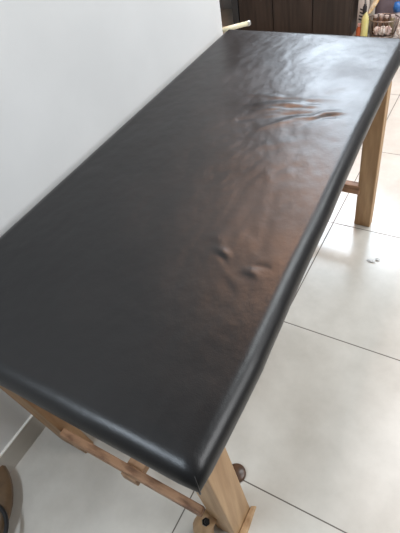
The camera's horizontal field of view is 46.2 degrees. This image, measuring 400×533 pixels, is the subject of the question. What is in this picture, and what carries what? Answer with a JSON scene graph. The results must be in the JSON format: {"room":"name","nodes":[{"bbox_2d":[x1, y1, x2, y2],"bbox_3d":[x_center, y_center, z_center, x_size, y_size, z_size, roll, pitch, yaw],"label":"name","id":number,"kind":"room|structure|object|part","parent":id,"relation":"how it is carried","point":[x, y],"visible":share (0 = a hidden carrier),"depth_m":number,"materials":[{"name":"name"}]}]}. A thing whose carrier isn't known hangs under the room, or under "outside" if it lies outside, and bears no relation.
{"room":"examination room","nodes":[
{"label":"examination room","id":0,"kind":"room"},
{"bbox_2d":[0,0,222,452],"bbox_3d":[-0.953,-0.224,0.544,0.144,2.800,3.668,17,53,26],"label":"wall","id":1,"kind":"structure","parent":0,"point":[73,73],"depth_m":1.38,"materials":[{"name":"white paint"}]},
{"bbox_2d":[0,414,45,472],"bbox_3d":[-0.684,0.714,1.482,0.008,0.098,3.668,17,53,26],"label":"baseboard","id":2,"kind":"structure","parent":1,"relation":"attached to","point":[12,456],"depth_m":1.57,"materials":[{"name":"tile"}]},
{"bbox_2d":[222,20,250,31],"bbox_3d":[0.156,-1.044,2.043,0.171,0.052,0.023,-39,52,-24],"label":"pipe","id":3,"kind":"object","parent":1,"relation":"attached to","point":[248,22],"visible":0.96,"depth_m":2.04,"materials":[{"name":"beige plastic"}]},
{"bbox_2d":[8,9,399,532],"bbox_3d":[0.590,0.243,1.762,5.800,0.050,5.850,17,53,26],"label":"floor","id":4,"kind":"structure","parent":0,"point":[316,439],"depth_m":1.54,"materials":[{"name":"tile"}]},
{"bbox_2d":[0,465,13,532],"bbox_3d":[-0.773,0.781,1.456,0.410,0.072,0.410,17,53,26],"label":"stool","id":5,"kind":"object","parent":4,"relation":"on","point":[6,485],"visible":0.83,"depth_m":1.45,"materials":[{"name":"brown wood"}]},
{"bbox_2d":[0,505,8,532],"bbox_3d":[-0.645,0.781,1.369,0.176,0.013,0.176,17,53,26],"label":"cable loop","id":6,"kind":"object","parent":5,"relation":"on","point":[2,510],"visible":1,"depth_m":1.38,"materials":[{"name":"black rubber"}]},
{"bbox_2d":[0,29,399,532],"bbox_3d":[0.110,-0.075,1.606,0.788,0.763,1.649,17,53,26],"label":"massage table","id":7,"kind":"object","parent":4,"relation":"on","point":[146,298],"visible":1,"depth_m":1.12,"materials":[{"name":"black leather"}]},
{"bbox_3d":[-0.484,0.381,1.342,0.115,0.692,0.096,17,53,26],"label":"leg","id":8,"kind":"part","parent":7,"relation":"part of","materials":[{"name":"brown wood"}]},
{"bbox_3d":[-0.202,0.564,1.305,0.488,0.026,0.024,17,53,26],"label":"rail","id":9,"kind":"part","parent":7,"relation":"part of","materials":[{"name":"brown wood"}]},
{"bbox_3d":[0.040,0.507,1.112,0.070,0.692,0.119,17,53,26],"label":"leg","id":10,"kind":"part","parent":7,"relation":"part of","materials":[{"name":"brown wood"}]},
{"bbox_2d":[232,463,245,482],"bbox_3d":[0.112,0.635,1.444,0.058,0.019,0.058,17,53,26],"label":"knob","id":11,"kind":"object","parent":7,"relation":"attached to","point":[240,471],"visible":0.53,"depth_m":1.44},
{"bbox_3d":[0.433,-0.395,2.070,0.545,0.042,0.033,17,53,26],"label":"rail","id":12,"kind":"part","parent":7,"relation":"part of","materials":[{"name":"brown wood"}]},
{"bbox_3d":[0.668,-0.406,1.842,0.078,0.692,0.121,17,53,26],"label":"leg","id":13,"kind":"part","parent":7,"relation":"part of","materials":[{"name":"brown wood"}]},
{"bbox_2d":[231,0,357,35],"bbox_3d":[0.702,-2.310,3.316,0.927,1.150,0.511,17,53,26],"label":"base cabinet","id":14,"kind":"object","parent":4,"relation":"on","point":[330,17],"visible":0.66,"depth_m":3.47,"materials":[{"name":"brown wood"}]},
{"bbox_3d":[0.220,-2.279,3.388,0.050,1.150,0.027,17,53,26],"label":"frame","id":15,"kind":"part","parent":14,"relation":"part of","materials":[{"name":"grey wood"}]},
{"bbox_3d":[0.370,-2.235,3.315,0.281,1.090,0.022,17,53,26],"label":"door","id":16,"kind":"part","parent":14,"relation":"part of","materials":[{"name":"brown wood"}]},
{"bbox_3d":[0.626,-2.156,3.186,0.306,1.090,0.022,17,53,26],"label":"door","id":17,"kind":"part","parent":14,"relation":"part of","materials":[{"name":"brown wood"}]},
{"bbox_3d":[0.878,-2.078,3.060,0.271,1.090,0.022,17,53,26],"label":"door","id":18,"kind":"part","parent":14,"relation":"part of","materials":[{"name":"brown wood"}]},
{"bbox_2d":[356,23,360,35],"bbox_3d":[1.140,-1.690,3.368,0.038,0.100,0.038,17,53,26],"label":"bottle","id":19,"kind":"object","parent":4,"relation":"on","point":[358,30],"visible":0.78,"depth_m":3.35,"materials":[{"name":"orange plastic"}]},
{"bbox_2d":[356,0,369,28],"bbox_3d":[1.160,-1.805,3.334,0.071,0.300,0.062,17,53,26],"label":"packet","id":20,"kind":"object","parent":4,"relation":"on","point":[360,14],"visible":0.36,"depth_m":3.30,"materials":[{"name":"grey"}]},
{"bbox_2d":[360,0,368,36],"bbox_3d":[1.157,-1.746,3.279,0.050,0.300,0.050,17,53,26],"label":"spray bottle","id":21,"kind":"object","parent":4,"relation":"on","point":[365,18],"visible":0.78,"depth_m":3.29,"materials":[{"name":"yellow plastic"}]},
{"bbox_2d":[368,0,374,31],"bbox_3d":[1.228,-1.841,3.339,0.032,0.320,0.040,17,53,26],"label":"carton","id":22,"kind":"object","parent":4,"relation":"on","point":[371,1],"visible":0.21,"depth_m":3.35,"materials":[{"name":"beige cardboard"}]},
{"bbox_2d":[367,258,379,262],"bbox_3d":[0.720,-0.026,1.948,0.053,0.008,0.024,-5,46,7],"label":"scrap","id":23,"kind":"object","parent":4,"relation":"on","point":[376,259],"visible":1,"depth_m":1.95,"materials":[{"name":"white paper"}]},
{"bbox_2d":[369,13,399,37],"bbox_3d":[1.296,-1.700,3.327,0.212,0.126,0.158,17,53,26],"label":"wire basket","id":24,"kind":"object","parent":4,"relation":"on","point":[390,35],"visible":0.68,"depth_m":3.31,"materials":[{"name":"brown metal"}]},
{"bbox_2d":[368,0,378,13],"bbox_3d":[1.205,-1.830,3.243,0.070,0.150,0.034,17,53,26],"label":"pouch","id":25,"kind":"object","parent":24,"relation":"in","point":[375,2],"visible":0.99,"depth_m":3.25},
{"bbox_2d":[371,14,377,33],"bbox_3d":[1.247,-1.729,3.349,0.035,0.124,0.034,17,53,26],"label":"jar","id":26,"kind":"object","parent":24,"relation":"on","point":[375,18],"visible":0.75,"depth_m":3.32,"materials":[{"name":"brown glass"}]},
{"bbox_2d":[373,26,379,34],"bbox_3d":[1.258,-1.675,3.335,0.061,0.059,0.045,17,53,26],"label":"packet","id":27,"kind":"object","parent":24,"relation":"on","point":[376,29],"visible":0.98,"depth_m":3.32,"materials":[{"name":"white plastic"}]},
{"bbox_2d":[378,14,383,26],"bbox_3d":[1.284,-1.726,3.338,0.035,0.124,0.034,17,53,26],"label":"jar","id":28,"kind":"object","parent":24,"relation":"on","point":[381,17],"visible":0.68,"depth_m":3.31,"materials":[{"name":"brown"}]},
{"bbox_3d":[1.305,-1.661,3.368,0.164,0.012,0.118,17,53,26],"label":"plate","id":29,"kind":"part","parent":24,"relation":"part of","materials":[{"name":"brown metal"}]},
{"bbox_2d":[379,26,385,35],"bbox_3d":[1.286,-1.662,3.313,0.050,0.067,0.045,17,53,26],"label":"packet","id":30,"kind":"object","parent":24,"relation":"in","point":[381,27],"visible":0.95,"depth_m":3.30,"materials":[{"name":"white plastic"}]},
{"bbox_2d":[384,15,388,34],"bbox_3d":[1.312,-1.709,3.316,0.035,0.124,0.034,17,53,26],"label":"jar","id":31,"kind":"object","parent":24,"relation":"on","point":[386,18],"visible":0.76,"depth_m":3.28,"materials":[{"name":"brown glass"}]},
{"bbox_2d":[385,26,391,35],"bbox_3d":[1.322,-1.660,3.302,0.056,0.068,0.048,17,53,26],"label":"packet","id":32,"kind":"object","parent":24,"relation":"on","point":[389,28],"visible":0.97,"depth_m":3.29,"materials":[{"name":"white plastic"}]},
{"bbox_2d":[389,14,394,33],"bbox_3d":[1.350,-1.706,3.305,0.035,0.124,0.034,17,53,26],"label":"jar","id":33,"kind":"object","parent":24,"relation":"on","point":[392,18],"visible":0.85,"depth_m":3.28,"materials":[{"name":"brown"}]},
{"bbox_2d":[375,0,399,25],"bbox_3d":[1.369,-1.993,3.334,0.212,0.492,0.142,17,53,26],"label":"cloth bag","id":34,"kind":"object","parent":4,"relation":"on","point":[383,6],"visible":0.4,"depth_m":3.39,"materials":[{"name":"black"}]},
{"bbox_2d":[393,1,399,31],"bbox_3d":[1.397,-1.781,3.338,0.068,0.190,0.068,17,53,26],"label":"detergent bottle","id":35,"kind":"object","parent":4,"relation":"on","point":[396,8],"visible":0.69,"depth_m":3.29,"materials":[{"name":"blue plastic"}]},
{"bbox_2d":[396,21,399,37],"bbox_3d":[1.396,-1.655,3.257,0.063,0.136,0.048,17,53,26],"label":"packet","id":36,"kind":"object","parent":4,"relation":"on","point":[398,25],"visible":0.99,"depth_m":3.26,"materials":[{"name":"white plastic"}]},
{"bbox_2d":[219,0,231,8],"bbox_3d":[1.819,-2.768,2.366,5.800,2.800,0.120,17,53,26],"label":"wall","id":37,"kind":"structure","parent":0,"point":[224,4],"depth_m":4.20,"materials":[{"name":"paint"}]},
{"bbox_2d":[393,12,399,31],"bbox_3d":[1.401,-1.761,3.359,0.068,0.132,0.068,17,53,26],"label":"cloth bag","id":38,"kind":"object","parent":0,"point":[397,13],"depth_m":3.32,"materials":[{"name":"white fabric"}]}
]}

